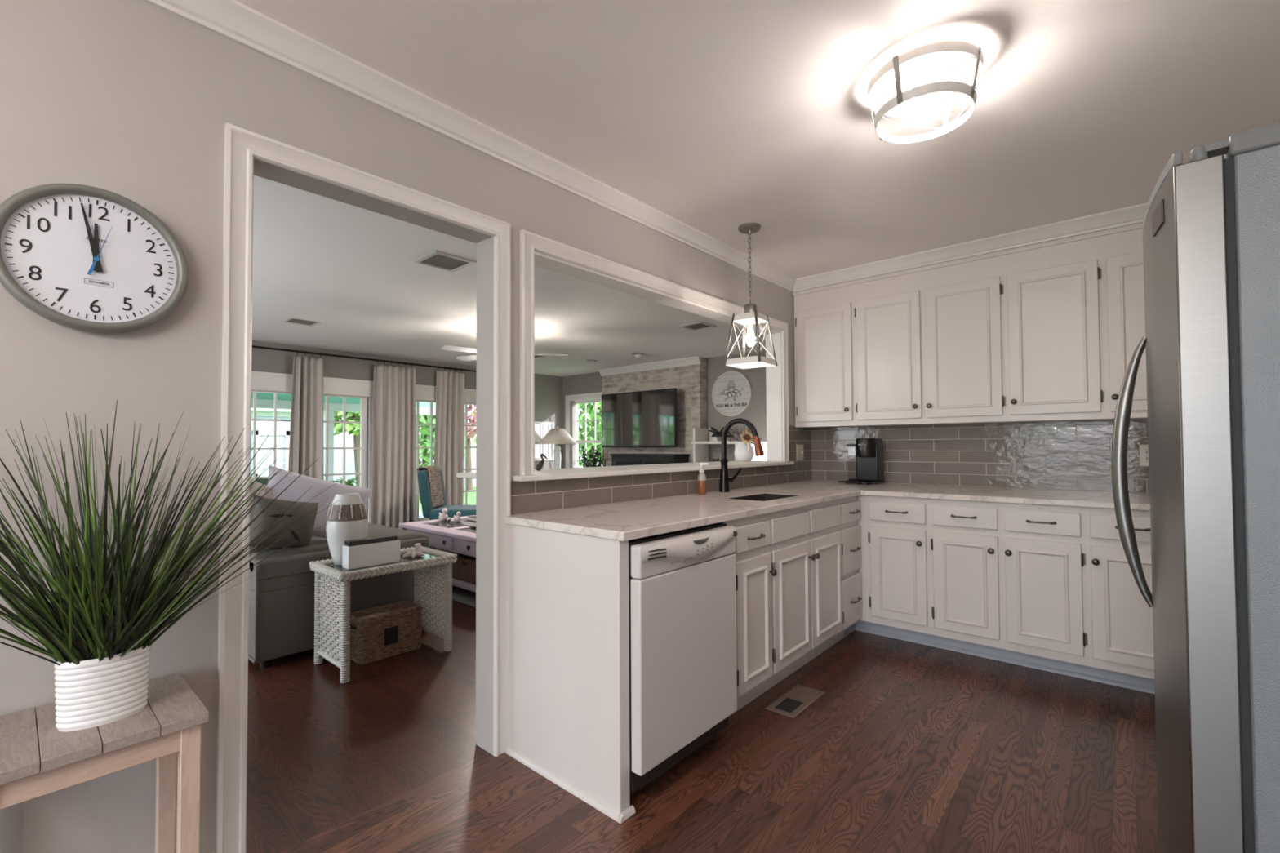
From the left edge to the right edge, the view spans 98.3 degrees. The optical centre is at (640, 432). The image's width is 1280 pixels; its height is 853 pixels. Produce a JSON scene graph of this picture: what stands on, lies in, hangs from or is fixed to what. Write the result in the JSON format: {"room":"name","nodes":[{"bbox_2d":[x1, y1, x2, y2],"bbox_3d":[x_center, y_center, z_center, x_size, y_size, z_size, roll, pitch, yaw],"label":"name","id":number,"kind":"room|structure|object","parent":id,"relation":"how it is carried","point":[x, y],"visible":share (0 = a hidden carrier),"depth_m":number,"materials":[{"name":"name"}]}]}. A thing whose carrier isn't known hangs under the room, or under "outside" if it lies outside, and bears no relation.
{"room":"kitchen","nodes":[
{"label":"kitchen","id":0,"kind":"room"},
{"bbox_2d":[0,0,809,852],"bbox_3d":[-0.196,0.050,2.675,0.121,2.400,8.960,-1,-2,41],"label":"wall","id":1,"kind":"structure","parent":0,"point":[134,100],"depth_m":1.43,"materials":[{"name":"paint"}]},
{"bbox_2d":[0,182,188,333],"bbox_3d":[-1.291,-0.410,1.314,0.048,0.341,0.341,-1,-2,41],"label":"wall clock","id":2,"kind":"object","parent":1,"relation":"attached to","point":[82,257],"visible":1,"depth_m":1.30,"materials":[{"name":"white plastic"}]},
{"bbox_2d":[215,122,511,852],"bbox_3d":[-0.826,0.196,1.845,0.022,2.076,0.930,-1,-2,41],"label":"trim","id":3,"kind":"structure","parent":1,"relation":"attached to","point":[242,146],"depth_m":1.54,"materials":[{"name":"paint"}]},
{"bbox_2d":[142,0,795,292],"bbox_3d":[-0.936,-1.130,1.730,0.060,0.078,6.330,-1,-2,41],"label":"trim","id":4,"kind":"structure","parent":1,"relation":"attached to","point":[233,20],"depth_m":1.93,"materials":[{"name":"paint"}]},
{"bbox_2d":[456,460,794,481],"bbox_3d":[0.136,0.202,3.223,0.482,0.021,2.375,-1,-2,41],"label":"trim","id":5,"kind":"structure","parent":1,"relation":"attached to","point":[586,472],"depth_m":2.79,"materials":[{"name":"paint"}]},
{"bbox_2d":[733,441,754,461],"bbox_3d":[0.767,0.136,4.085,0.150,0.145,0.146,-1,-2,41],"label":"pitcher","id":6,"kind":"object","parent":5,"relation":"on","point":[743,452],"visible":0.91,"depth_m":4.03,"materials":[{"name":"white ceramic"}]},
{"bbox_2d":[727,424,762,443],"bbox_3d":[0.754,0.007,4.102,0.236,0.184,0.265,-1,-2,41],"label":"bouquet","id":7,"kind":"object","parent":6,"relation":"in","point":[735,437],"visible":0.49,"depth_m":4.10,"materials":[{"name":"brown plant"}]},
{"bbox_2d":[740,431,753,444],"bbox_3d":[0.779,0.044,4.028,0.088,0.127,0.072,-1,-2,41],"label":"sunflower","id":8,"kind":"object","parent":6,"relation":"in","point":[747,435],"visible":0.93,"depth_m":4.02,"materials":[{"name":"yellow plant"}]},
{"bbox_2d":[519,229,789,475],"bbox_3d":[0.291,-0.303,3.131,0.022,1.021,2.347,-1,-2,41],"label":"trim","id":9,"kind":"structure","parent":1,"relation":"attached to","point":[530,242],"depth_m":2.32,"materials":[{"name":"paint"}]},
{"bbox_2d":[534,251,782,461],"bbox_3d":[0.238,-0.279,3.178,0.121,0.936,2.224,-1,-2,41],"label":"trim","id":10,"kind":"structure","parent":1,"relation":"attached to","point":[773,374],"depth_m":3.44,"materials":[{"name":"paint"}]},
{"bbox_2d":[511,425,811,515],"bbox_3d":[0.404,0.138,3.258,0.007,0.416,2.812,-1,-2,41],"label":"tiled wall","id":11,"kind":"structure","parent":1,"relation":"attached to","point":[531,496],"depth_m":2.80,"materials":[{"name":"grey tile"}]},
{"bbox_2d":[795,444,804,460],"bbox_3d":[1.201,0.146,4.146,0.016,0.118,0.116,-1,-2,41],"label":"wall outlet","id":12,"kind":"object","parent":11,"relation":"attached to","point":[799,448],"visible":1,"depth_m":4.14,"materials":[{"name":"beige plastic"}]},
{"bbox_2d":[792,202,1147,296],"bbox_3d":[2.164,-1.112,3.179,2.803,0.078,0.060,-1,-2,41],"label":"trim","id":13,"kind":"structure","parent":1,"relation":"attached to","point":[1132,215],"depth_m":3.28,"materials":[{"name":"paint"}]},
{"bbox_2d":[251,340,563,522],"bbox_3d":[-3.698,0.171,7.085,0.140,2.400,6.960,-1,-2,41],"label":"wall","id":14,"kind":"structure","parent":0,"point":[548,389],"depth_m":7.21,"materials":[{"name":"paint"}]},
{"bbox_2d":[250,390,291,480],"bbox_3d":[-4.314,0.429,6.354,0.050,1.855,0.749,-1,-2,41],"label":"window","id":15,"kind":"structure","parent":14,"relation":"in","point":[254,420],"depth_m":6.36,"materials":[{"name":"paint"}]},
{"bbox_2d":[251,370,373,523],"bbox_3d":[-4.008,0.336,6.599,0.030,2.050,1.705,-1,-2,41],"label":"trim","id":16,"kind":"structure","parent":14,"relation":"attached to","point":[260,380],"depth_m":6.89,"materials":[{"name":"paint"}]},
{"bbox_2d":[323,394,367,510],"bbox_3d":[-3.813,0.440,6.923,0.050,1.855,0.750,-1,-2,41],"label":"window","id":17,"kind":"structure","parent":14,"relation":"in","point":[363,400],"depth_m":7.08,"materials":[{"name":"paint"}]},
{"bbox_2d":[251,345,476,372],"bbox_3d":[-3.362,-0.941,7.303,0.120,0.040,3.988,-1,-2,41],"label":"curtain rod","id":18,"kind":"object","parent":14,"relation":"attached to","point":[252,346],"visible":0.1,"depth_m":6.96,"materials":[{"name":"metal"}]},
{"bbox_2d":[288,349,324,479],"bbox_3d":[-3.944,0.182,6.541,0.145,2.314,0.436,-1,-2,41],"label":"curtain","id":19,"kind":"object","parent":18,"relation":"hanging from","point":[306,425],"visible":0.62,"depth_m":6.56,"materials":[{"name":"fabric"}]},
{"bbox_2d":[371,358,417,530],"bbox_3d":[-3.258,0.197,7.324,0.151,2.315,0.638,-1,-2,41],"label":"curtain","id":20,"kind":"object","parent":18,"relation":"hanging from","point":[393,466],"visible":0.92,"depth_m":7.33,"materials":[{"name":"fabric"}]},
{"bbox_2d":[434,365,464,505],"bbox_3d":[-2.742,0.208,7.909,0.141,2.314,0.500,-1,-2,41],"label":"curtain","id":21,"kind":"object","parent":18,"relation":"hanging from","point":[450,386],"visible":0.74,"depth_m":7.94,"materials":[{"name":"fabric"}]},
{"bbox_2d":[416,400,435,521],"bbox_3d":[-3.041,0.457,7.802,0.050,1.855,0.744,-1,-2,41],"label":"window","id":22,"kind":"structure","parent":14,"relation":"in","point":[418,424],"depth_m":7.74,"materials":[{"name":"paint"}]},
{"bbox_2d":[415,384,476,403],"bbox_3d":[-2.740,0.363,8.040,0.030,2.050,1.705,-1,-2,41],"label":"trim","id":23,"kind":"structure","parent":14,"relation":"attached to","point":[427,393],"depth_m":7.82,"materials":[{"name":"paint"}]},
{"bbox_2d":[463,402,476,505],"bbox_3d":[-2.544,0.467,8.367,0.050,1.855,0.745,-1,-2,41],"label":"window","id":24,"kind":"structure","parent":14,"relation":"in","point":[466,424],"depth_m":8.29,"materials":[{"name":"paint"}]},
{"bbox_2d":[534,421,554,460],"bbox_3d":[-1.695,0.136,9.240,0.025,0.650,0.640,-1,-2,41],"label":"window","id":25,"kind":"structure","parent":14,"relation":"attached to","point":[541,428],"depth_m":9.30,"materials":[{"name":"paint"}]},
{"bbox_2d":[602,357,706,466],"bbox_3d":[0.162,0.177,8.219,1.885,2.400,0.160,-1,-2,41],"label":"fireplace","id":26,"kind":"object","parent":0,"point":[690,381],"depth_m":7.79,"materials":[{"name":"brick"}]},
{"bbox_2d":[601,387,676,447],"bbox_3d":[0.011,-0.195,8.107,1.430,0.810,0.216,-1,-2,41],"label":"television","id":27,"kind":"object","parent":26,"relation":"attached to","point":[640,419],"visible":1,"depth_m":7.98,"materials":[{"name":"black plastic"}]},
{"bbox_2d":[598,355,701,376],"bbox_3d":[0.083,-0.974,8.163,1.925,0.100,0.060,-1,-2,41],"label":"trim","id":28,"kind":"structure","parent":26,"relation":"attached to","point":[692,360],"depth_m":8.07,"materials":[{"name":"paint"}]},
{"bbox_2d":[563,350,766,468],"bbox_3d":[0.731,0.167,7.918,5.413,2.400,0.140,-1,-2,41],"label":"wall","id":29,"kind":"structure","parent":0,"point":[756,411],"depth_m":7.58,"materials":[{"name":"paint"}]},
{"bbox_2d":[565,391,602,467],"bbox_3d":[-0.877,0.125,9.293,1.010,1.565,0.120,-1,-2,41],"label":"window","id":30,"kind":"structure","parent":29,"relation":"in","point":[592,397],"depth_m":9.38,"materials":[{"name":"paint"}]},
{"bbox_2d":[711,371,751,416],"bbox_3d":[1.217,-0.523,7.388,0.604,0.604,0.034,-1,-2,41],"label":"round sign","id":31,"kind":"object","parent":29,"relation":"attached to","point":[731,392],"visible":1,"depth_m":7.38,"materials":[{"name":"white wood"}]},
{"bbox_2d":[245,597,1159,852],"bbox_3d":[-1.136,1.305,3.545,8.337,0.060,8.860,-1,-2,41],"label":"floor","id":32,"kind":"structure","parent":0,"point":[906,747],"depth_m":2.03,"materials":[{"name":"brown wood"}]},
{"bbox_2d":[0,672,208,852],"bbox_3d":[-1.176,0.915,1.181,0.324,0.610,0.345,-1,-2,41],"label":"console table","id":33,"kind":"object","parent":32,"relation":"on","point":[37,759],"visible":0.8,"depth_m":1.16,"materials":[{"name":"brown wood"}]},
{"bbox_2d":[0,400,353,731],"bbox_3d":[-1.099,0.265,1.128,0.527,0.687,1.021,-1,-2,41],"label":"grass plant","id":34,"kind":"object","parent":33,"relation":"on","point":[100,629],"visible":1,"depth_m":1.15,"materials":[{"name":"green plant"}]},
{"bbox_2d":[248,514,435,668],"bbox_3d":[-2.449,0.893,4.022,2.077,0.800,1.110,-1,-2,41],"label":"sofa","id":35,"kind":"object","parent":32,"relation":"on","point":[282,597],"visible":0.34,"depth_m":3.08,"materials":[{"name":"fabric"}]},
{"bbox_2d":[249,479,274,514],"bbox_3d":[-2.304,0.447,3.350,0.150,0.413,0.441,-1,-1,12],"label":"throw pillow","id":36,"kind":"object","parent":35,"relation":"on","point":[269,495],"visible":0.1,"depth_m":3.32,"materials":[{"name":"beige fabric"}]},
{"bbox_2d":[249,495,318,547],"bbox_3d":[-2.036,0.516,3.153,0.240,0.346,0.396,-1,-2,41],"label":"throw pillow","id":37,"kind":"object","parent":35,"relation":"on","point":[307,508],"visible":0.81,"depth_m":3.07,"materials":[{"name":"beige fabric"}]},
{"bbox_2d":[289,529,300,542],"bbox_3d":[-1.938,0.574,3.109,0.012,0.105,0.086,-1,-1,13],"label":"print","id":38,"kind":"object","parent":37,"relation":"attached to","point":[296,535],"depth_m":3.11,"materials":[{"name":"black fabric"}]},
{"bbox_2d":[266,465,372,538],"bbox_3d":[-2.116,0.487,3.623,0.204,0.564,0.744,-1,-2,41],"label":"throw pillow","id":39,"kind":"object","parent":35,"relation":"on","point":[303,483],"visible":0.4,"depth_m":3.55,"materials":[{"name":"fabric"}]},
{"bbox_2d":[284,524,429,548],"bbox_3d":[-2.074,0.789,3.835,0.815,0.155,0.898,-1,-2,41],"label":"seat cushion","id":40,"kind":"object","parent":35,"relation":"on","point":[373,531],"depth_m":3.96,"materials":[{"name":"fabric"}]},
{"bbox_2d":[309,545,457,683],"bbox_3d":[-1.444,0.987,3.138,0.453,0.560,0.650,-1,-2,41],"label":"table","id":41,"kind":"object","parent":32,"relation":"on","point":[332,621],"visible":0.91,"depth_m":3.02,"materials":[{"name":"white wicker"}]},
{"bbox_2d":[325,493,368,565],"bbox_3d":[-1.639,0.534,3.096,0.208,0.386,0.208,-1,-2,41],"label":"ceramic vase","id":42,"kind":"object","parent":41,"relation":"on","point":[348,514],"visible":0.88,"depth_m":3.02,"materials":[{"name":"white ceramic"}]},
{"bbox_2d":[342,534,400,569],"bbox_3d":[-1.480,0.654,3.057,0.085,0.144,0.278,-1,-2,41],"label":"box","id":43,"kind":"object","parent":41,"relation":"on","point":[379,550],"visible":1,"depth_m":3.02,"materials":[{"name":"ceramic"}]},
{"bbox_2d":[402,542,424,558],"bbox_3d":[-1.342,0.692,3.276,0.120,0.075,0.122,-1,-2,41],"label":"starfish","id":44,"kind":"object","parent":41,"relation":"on","point":[416,552],"visible":1,"depth_m":3.26,"materials":[{"name":"beige ceramic"}]},
{"bbox_2d":[350,600,422,664],"bbox_3d":[-1.482,1.148,3.207,0.221,0.246,0.373,-1,-2,41],"label":"lidded basket","id":45,"kind":"object","parent":32,"relation":"on","point":[377,633],"visible":0.95,"depth_m":3.13,"materials":[{"name":"brown wicker"}]},
{"bbox_2d":[417,469,475,519],"bbox_3d":[-2.251,0.906,6.853,0.804,0.906,0.640,0,-1,-1],"label":"slipper chair","id":46,"kind":"object","parent":32,"relation":"on","point":[428,512],"visible":0.43,"depth_m":6.56,"materials":[{"name":"teal fabric"}]},
{"bbox_2d":[416,465,444,507],"bbox_3d":[-2.574,0.652,6.803,0.220,0.494,0.373,0,-1,-1],"label":"throw blanket","id":47,"kind":"object","parent":46,"relation":"on","point":[434,475],"visible":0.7,"depth_m":6.76,"materials":[{"name":"beige fabric"}]},
{"bbox_2d":[437,582,475,608],"bbox_3d":[-0.837,1.313,5.485,2.650,0.012,2.632,-1,-2,41],"label":"area rug","id":48,"kind":"object","parent":32,"relation":"on","point":[463,596],"visible":0.02,"depth_m":4.35,"materials":[{"name":"grey fabric"}]},
{"bbox_2d":[399,515,475,592],"bbox_3d":[-1.366,1.045,4.801,1.310,0.498,0.866,-1,-2,41],"label":"coffee table","id":49,"kind":"object","parent":48,"relation":"on","point":[453,536],"visible":0.17,"depth_m":4.50,"materials":[{"name":"purple paint"}]},
{"bbox_2d":[437,576,475,592],"bbox_3d":[-1.365,1.215,4.797,1.190,0.026,0.736,-1,-2,41],"label":"shelf","id":50,"kind":"object","parent":49,"relation":"attached to","point":[471,587],"depth_m":4.36,"materials":[{"name":"purple paint"}]},
{"bbox_2d":[451,553,475,584],"bbox_3d":[-1.280,1.102,4.590,0.425,0.187,0.397,-1,-2,41],"label":"wooden crate","id":51,"kind":"object","parent":49,"relation":"on","point":[464,569],"visible":0.23,"depth_m":4.45,"materials":[{"name":"brown wood"}]},
{"bbox_2d":[506,524,635,823],"bbox_3d":[-0.271,0.793,1.978,0.613,0.883,0.070,-1,-2,41],"label":"end panel","id":52,"kind":"object","parent":32,"relation":"on","point":[569,611],"visible":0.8,"depth_m":1.92,"materials":[{"name":"paint"}]},
{"bbox_2d":[580,444,603,467],"bbox_3d":[-0.762,0.789,8.680,0.279,1.207,0.436,0,-2,-29],"label":"leafy plant","id":53,"kind":"object","parent":32,"relation":"on","point":[594,460],"visible":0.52,"depth_m":8.66,"materials":[{"name":"green plant"}]},
{"bbox_2d":[609,453,689,466],"bbox_3d":[0.121,0.835,7.900,1.200,1.070,0.351,-1,-2,41],"label":"tv stand","id":54,"kind":"object","parent":32,"relation":"on","point":[617,460],"visible":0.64,"depth_m":7.71,"materials":[{"name":"black wood"}]},
{"bbox_2d":[628,523,737,795],"bbox_3d":[-0.034,0.801,2.194,0.666,0.863,0.584,-1,-2,41],"label":"dishwasher","id":55,"kind":"object","parent":32,"relation":"on","point":[682,583],"visible":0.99,"depth_m":1.93,"materials":[{"name":"white plastic"}]},
{"bbox_2d":[691,427,741,462],"bbox_3d":[1.062,0.635,7.279,0.700,1.430,0.350,-1,-2,41],"label":"hutch","id":56,"kind":"object","parent":32,"relation":"on","point":[700,442],"visible":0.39,"depth_m":7.45,"materials":[{"name":"paint"}]},
{"bbox_2d":[691,440,737,444],"bbox_3d":[1.059,0.128,7.291,0.700,0.035,0.350,-1,-2,41],"label":"shelf","id":57,"kind":"object","parent":56,"relation":"attached to","point":[694,442],"depth_m":7.21,"materials":[{"name":"paint"}]},
{"bbox_2d":[708,426,734,441],"bbox_3d":[1.103,0.006,7.250,0.416,0.206,0.295,-1,-2,41],"label":"succulent","id":58,"kind":"object","parent":56,"relation":"on","point":[717,433],"visible":0.55,"depth_m":7.20,"materials":[{"name":"green plant"}]},
{"bbox_2d":[718,513,777,716],"bbox_3d":[0.256,0.803,2.561,0.662,0.883,0.345,-1,-2,41],"label":"base cabinet","id":59,"kind":"object","parent":32,"relation":"on","point":[753,571],"visible":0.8,"depth_m":2.37,"materials":[{"name":"paint"}]},
{"bbox_2d":[765,684,824,718],"bbox_3d":[0.723,1.240,2.575,0.138,0.005,0.332,-1,-2,41],"label":"floor vent","id":60,"kind":"object","parent":32,"relation":"in","point":[791,704],"visible":1,"depth_m":2.56,"materials":[{"name":"metal"}]},
{"bbox_2d":[750,499,844,702],"bbox_3d":[0.643,0.812,3.001,0.662,0.883,0.826,-1,-2,41],"label":"base cabinet","id":61,"kind":"object","parent":32,"relation":"on","point":[806,547],"visible":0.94,"depth_m":2.74,"materials":[{"name":"paint"}]},
{"bbox_2d":[823,495,862,651],"bbox_3d":[1.013,0.820,3.422,0.662,0.883,0.298,-1,-2,41],"label":"base cabinet","id":62,"kind":"object","parent":32,"relation":"on","point":[851,530],"visible":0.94,"depth_m":3.21,"materials":[{"name":"paint"}]},
{"bbox_2d":[843,495,941,648],"bbox_3d":[1.646,0.818,3.507,0.514,0.883,0.764,-1,-2,41],"label":"base cabinet","id":63,"kind":"object","parent":32,"relation":"on","point":[895,570],"visible":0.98,"depth_m":3.21,"materials":[{"name":"paint"}]},
{"bbox_2d":[505,480,1150,541],"bbox_3d":[1.444,0.334,2.318,2.786,0.030,2.830,-1,-2,41],"label":"countertop","id":64,"kind":"structure","parent":63,"relation":"on","point":[637,519],"depth_m":2.62,"materials":[{"name":"stone"}]},
{"bbox_2d":[697,462,710,494],"bbox_3d":[0.353,0.254,3.076,0.072,0.175,0.045,-1,-2,41],"label":"soap dispenser","id":65,"kind":"object","parent":64,"relation":"on","point":[701,477],"visible":1,"depth_m":3.07,"materials":[{"name":"plastic"}]},
{"bbox_2d":[719,417,764,492],"bbox_3d":[0.577,0.129,3.175,0.288,0.428,0.060,-1,-2,41],"label":"faucet","id":66,"kind":"object","parent":64,"relation":"on","point":[724,481],"visible":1,"depth_m":3.22,"materials":[{"name":"black metal"}]},
{"bbox_2d":[727,493,797,501],"bbox_3d":[0.657,0.448,2.929,0.222,0.218,0.407,-1,-2,41],"label":"sink","id":67,"kind":"object","parent":64,"relation":"in","point":[765,496],"visible":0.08,"depth_m":3.08,"materials":[{"name":"metal"}]},
{"bbox_2d":[837,438,884,484],"bbox_3d":[1.540,0.197,3.928,0.296,0.318,0.247,-1,-2,41],"label":"coffee maker","id":68,"kind":"object","parent":64,"relation":"on","point":[869,451],"visible":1,"depth_m":3.85,"materials":[{"name":"black plastic"}]},
{"bbox_2d":[928,498,1009,662],"bbox_3d":[1.965,0.810,3.226,0.337,0.883,0.764,-1,-2,41],"label":"base cabinet","id":69,"kind":"object","parent":32,"relation":"on","point":[966,544],"visible":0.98,"depth_m":2.97,"materials":[{"name":"paint"}]},
{"bbox_2d":[1000,502,1091,680],"bbox_3d":[2.220,0.803,3.002,0.342,0.883,0.764,-1,-2,41],"label":"base cabinet","id":70,"kind":"object","parent":32,"relation":"on","point":[1044,566],"visible":1,"depth_m":2.74,"materials":[{"name":"paint"}]},
{"bbox_2d":[1084,507,1155,694],"bbox_3d":[2.476,0.797,2.777,0.339,0.883,0.764,-1,-2,41],"label":"base cabinet","id":71,"kind":"object","parent":32,"relation":"on","point":[1120,627],"visible":0.61,"depth_m":2.56,"materials":[{"name":"paint"}]},
{"bbox_2d":[1111,121,1279,852],"bbox_3d":[1.608,0.308,1.224,0.853,1.757,0.912,-1,-2,41],"label":"refrigerator","id":72,"kind":"object","parent":32,"relation":"on","point":[1211,221],"visible":1,"depth_m":1.06,"materials":[{"name":"silver metal"}]},
{"bbox_3d":[-1.337,1.039,9.015,0.580,0.730,0.560,-1,-2,41],"label":"table","id":73,"kind":"object","parent":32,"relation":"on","visible":0},
{"bbox_2d":[537,426,577,468],"bbox_3d":[-1.349,0.283,9.039,0.653,0.780,0.653,-1,-2,41],"label":"table lamp","id":74,"kind":"object","parent":73,"relation":"on","point":[557,436],"visible":0.9,"depth_m":8.90,"materials":[{"name":"beige fabric"}]},
{"bbox_2d":[235,0,1279,377],"bbox_3d":[-1.141,-1.174,3.622,8.550,0.100,9.100,-1,-2,41],"label":"ceiling","id":75,"kind":"structure","parent":0,"point":[717,117],"depth_m":2.09,"materials":[{"name":"paint"}]},
{"bbox_2d":[280,315,323,326],"bbox_3d":[-3.247,-1.067,5.313,0.290,0.012,0.280,-1,-2,41],"label":"ceiling vent","id":76,"kind":"object","parent":75,"relation":"in","point":[294,320],"visible":1,"depth_m":5.29,"materials":[{"name":"metal"}]},
{"bbox_2d":[287,318,315,324],"bbox_3d":[-3.246,-1.069,5.312,0.217,0.003,0.212,-1,-2,41],"label":"grille","id":77,"kind":"object","parent":76,"relation":"attached to","point":[294,321],"depth_m":5.32,"materials":[{"name":"grey metal"}]},
{"bbox_2d":[412,249,476,271],"bbox_3d":[-1.276,-1.117,3.618,0.300,0.012,0.293,-1,-2,41],"label":"ceiling vent","id":78,"kind":"object","parent":75,"relation":"in","point":[435,259],"visible":0.99,"depth_m":3.60,"materials":[{"name":"metal"}]},
{"bbox_2d":[421,253,467,269],"bbox_3d":[-1.275,-1.119,3.618,0.226,0.003,0.225,-1,-2,41],"label":"grille","id":79,"kind":"object","parent":78,"relation":"attached to","point":[442,261],"depth_m":3.62,"materials":[{"name":"grey metal"}]},
{"bbox_2d":[440,344,567,361],"bbox_3d":[-1.429,-0.889,5.666,1.248,0.370,1.227,-1,-2,41],"label":"ceiling fan","id":80,"kind":"object","parent":75,"relation":"hanging from","point":[446,347],"visible":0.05,"depth_m":5.43,"materials":[{"name":"white ceramic"}]},
{"bbox_2d":[678,321,717,330],"bbox_3d":[0.582,-1.080,5.609,0.290,0.012,0.280,-1,-2,41],"label":"ceiling vent","id":81,"kind":"object","parent":75,"relation":"in","point":[699,325],"visible":1,"depth_m":5.60,"materials":[{"name":"metal"}]},
{"bbox_2d":[685,323,710,329],"bbox_3d":[0.582,-1.082,5.608,0.217,0.003,0.212,-1,-2,41],"label":"grille","id":82,"kind":"object","parent":81,"relation":"attached to","point":[695,326],"depth_m":5.63,"materials":[{"name":"grey metal"}]},
{"bbox_2d":[724,222,777,369],"bbox_3d":[0.609,-0.758,3.071,0.218,0.774,0.218,-1,-2,38],"label":"pendant light","id":83,"kind":"object","parent":75,"relation":"hanging from","point":[750,316],"visible":1,"depth_m":3.05,"materials":[{"name":"metal"}]},
{"bbox_2d":[866,40,983,143],"bbox_3d":[0.923,-1.098,1.806,0.340,0.157,0.340,-1,-2,41],"label":"ceiling light","id":84,"kind":"object","parent":75,"relation":"attached to","point":[920,73],"visible":1,"depth_m":1.77,"materials":[{"name":"white glass"}]},
{"bbox_2d":[750,441,766,461],"bbox_3d":[1.439,0.721,6.646,0.300,1.225,0.300,-1,-2,41],"label":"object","id":85,"kind":"object","parent":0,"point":[762,458],"visible":0.06,"depth_m":6.51,"materials":[{"name":"metal"}]},
{"bbox_3d":[2.459,0.053,3.404,2.903,2.400,0.120,-1,-2,41],"label":"wall","id":86,"kind":"structure","parent":0,"visible":0},
{"bbox_2d":[811,419,1149,493],"bbox_3d":[2.383,0.131,3.386,2.796,0.416,0.007,-1,-2,41],"label":"tiled wall","id":87,"kind":"structure","parent":86,"relation":"attached to","point":[1075,455],"depth_m":3.51,"materials":[{"name":"grey tile"}]},
{"bbox_2d":[793,284,869,427],"bbox_3d":[1.388,-0.534,4.052,0.445,0.978,0.324,-1,-2,41],"label":"upper cabinet","id":88,"kind":"object","parent":87,"relation":"attached to","point":[824,320],"visible":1,"depth_m":3.94,"materials":[{"name":"paint"}]},
{"bbox_2d":[853,255,1011,426],"bbox_3d":[1.882,-0.546,3.617,0.872,0.978,0.324,-1,-2,41],"label":"upper cabinet","id":89,"kind":"object","parent":87,"relation":"attached to","point":[930,344],"visible":0.99,"depth_m":3.48,"materials":[{"name":"paint"}]},
{"bbox_2d":[1003,235,1106,422],"bbox_3d":[2.376,-0.559,3.183,0.444,0.978,0.324,-1,-2,41],"label":"upper cabinet","id":90,"kind":"object","parent":87,"relation":"attached to","point":[1054,323],"visible":1,"depth_m":3.08,"materials":[{"name":"paint"}]},
{"bbox_2d":[1101,227,1147,420],"bbox_3d":[2.710,-0.568,2.890,0.444,0.978,0.324,-1,-2,41],"label":"upper cabinet","id":91,"kind":"object","parent":87,"relation":"attached to","point":[1122,253],"visible":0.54,"depth_m":2.89,"materials":[{"name":"paint"}]},
{"bbox_2d":[1139,444,1148,466],"bbox_3d":[2.779,0.122,3.028,0.072,0.118,0.007,-1,-2,41],"label":"wall outlet","id":92,"kind":"object","parent":87,"relation":"attached to","point":[1144,449],"visible":0.59,"depth_m":3.04,"materials":[{"name":"beige plastic"}]},
{"label":"outside","id":93,"kind":"structure","parent":0,"visible":0},
{"bbox_2d":[418,486,475,511],"bbox_3d":[-20.420,2.318,27.906,52.400,0.250,75.000,-1,-2,41],"label":"lawn","id":94,"kind":"structure","parent":93,"point":[471,496],"depth_m":15.19,"materials":[{"name":"green plant"}]},
{"bbox_2d":[250,408,290,476],"bbox_3d":[-9.562,0.180,11.537,3.200,3.150,4.300,-1,-2,41],"label":"garden shed","id":95,"kind":"object","parent":94,"relation":"on","point":[282,428],"visible":0.05,"depth_m":11.67,"materials":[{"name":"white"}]},
{"bbox_2d":[333,411,359,487],"bbox_3d":[-7.094,-0.244,13.590,2.114,4.093,2.080,-1,-2,41],"label":"tree","id":96,"kind":"object","parent":94,"relation":"on","point":[353,429],"visible":0.05,"depth_m":13.49,"materials":[{"name":"green plant"}]},
{"bbox_2d":[418,414,464,499],"bbox_3d":[-6.184,0.500,16.102,2.195,4.609,2.184,-1,-2,41],"label":"tree","id":97,"kind":"object","parent":94,"relation":"on","point":[424,437],"visible":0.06,"depth_m":15.41,"materials":[{"name":"green plant"}]},
{"bbox_2d":[429,404,476,490],"bbox_3d":[-5.625,-0.407,18.287,3.093,4.621,3.209,-1,-2,41],"label":"tree","id":98,"kind":"object","parent":94,"relation":"on","point":[471,431],"visible":0.06,"depth_m":18.16,"materials":[{"name":"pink plant"}]},
{"bbox_2d":[333,444,602,487],"bbox_3d":[-5.062,1.201,20.945,0.100,1.500,15.200,-1,-2,41],"label":"fence","id":99,"kind":"object","parent":94,"relation":"on","point":[338,453],"visible":0.02,"depth_m":16.66,"materials":[{"name":"white wood"}]},
{"bbox_2d":[578,402,602,466],"bbox_3d":[-1.205,-0.456,14.387,3.538,4.494,3.520,1,-2,-42],"label":"tree","id":100,"kind":"object","parent":94,"relation":"on","point":[589,406],"visible":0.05,"depth_m":13.42,"materials":[{"name":"green plant"}]},
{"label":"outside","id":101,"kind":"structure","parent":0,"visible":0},
{"bbox_2d":[418,511,423,517],"bbox_3d":[-4.527,1.564,8.081,2.473,0.270,8.200,-1,-2,41],"label":"patio","id":102,"kind":"structure","parent":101,"point":[420,513],"depth_m":9.96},
{"bbox_2d":[323,410,333,482],"bbox_3d":[-5.211,0.544,9.235,0.140,1.830,0.140,-1,-2,41],"label":"porch post","id":103,"kind":"object","parent":102,"relation":"on","point":[331,413],"visible":0.4,"depth_m":9.20,"materials":[{"name":"white wood"}]},
{"bbox_2d":[251,398,435,415],"bbox_3d":[-6.013,-0.453,8.360,0.190,0.130,6.600,-1,-2,41],"label":"beam","id":104,"kind":"structure","parent":103,"relation":"on","point":[260,403],"depth_m":9.18,"materials":[{"name":"white wood"}]},
{"bbox_2d":[251,391,435,408],"bbox_3d":[-5.105,-0.796,7.568,2.573,0.510,6.600,-1,-2,41],"label":"porch roof","id":105,"kind":"structure","parent":104,"relation":"on","point":[268,396],"depth_m":9.21,"materials":[{"name":"teal paint"}]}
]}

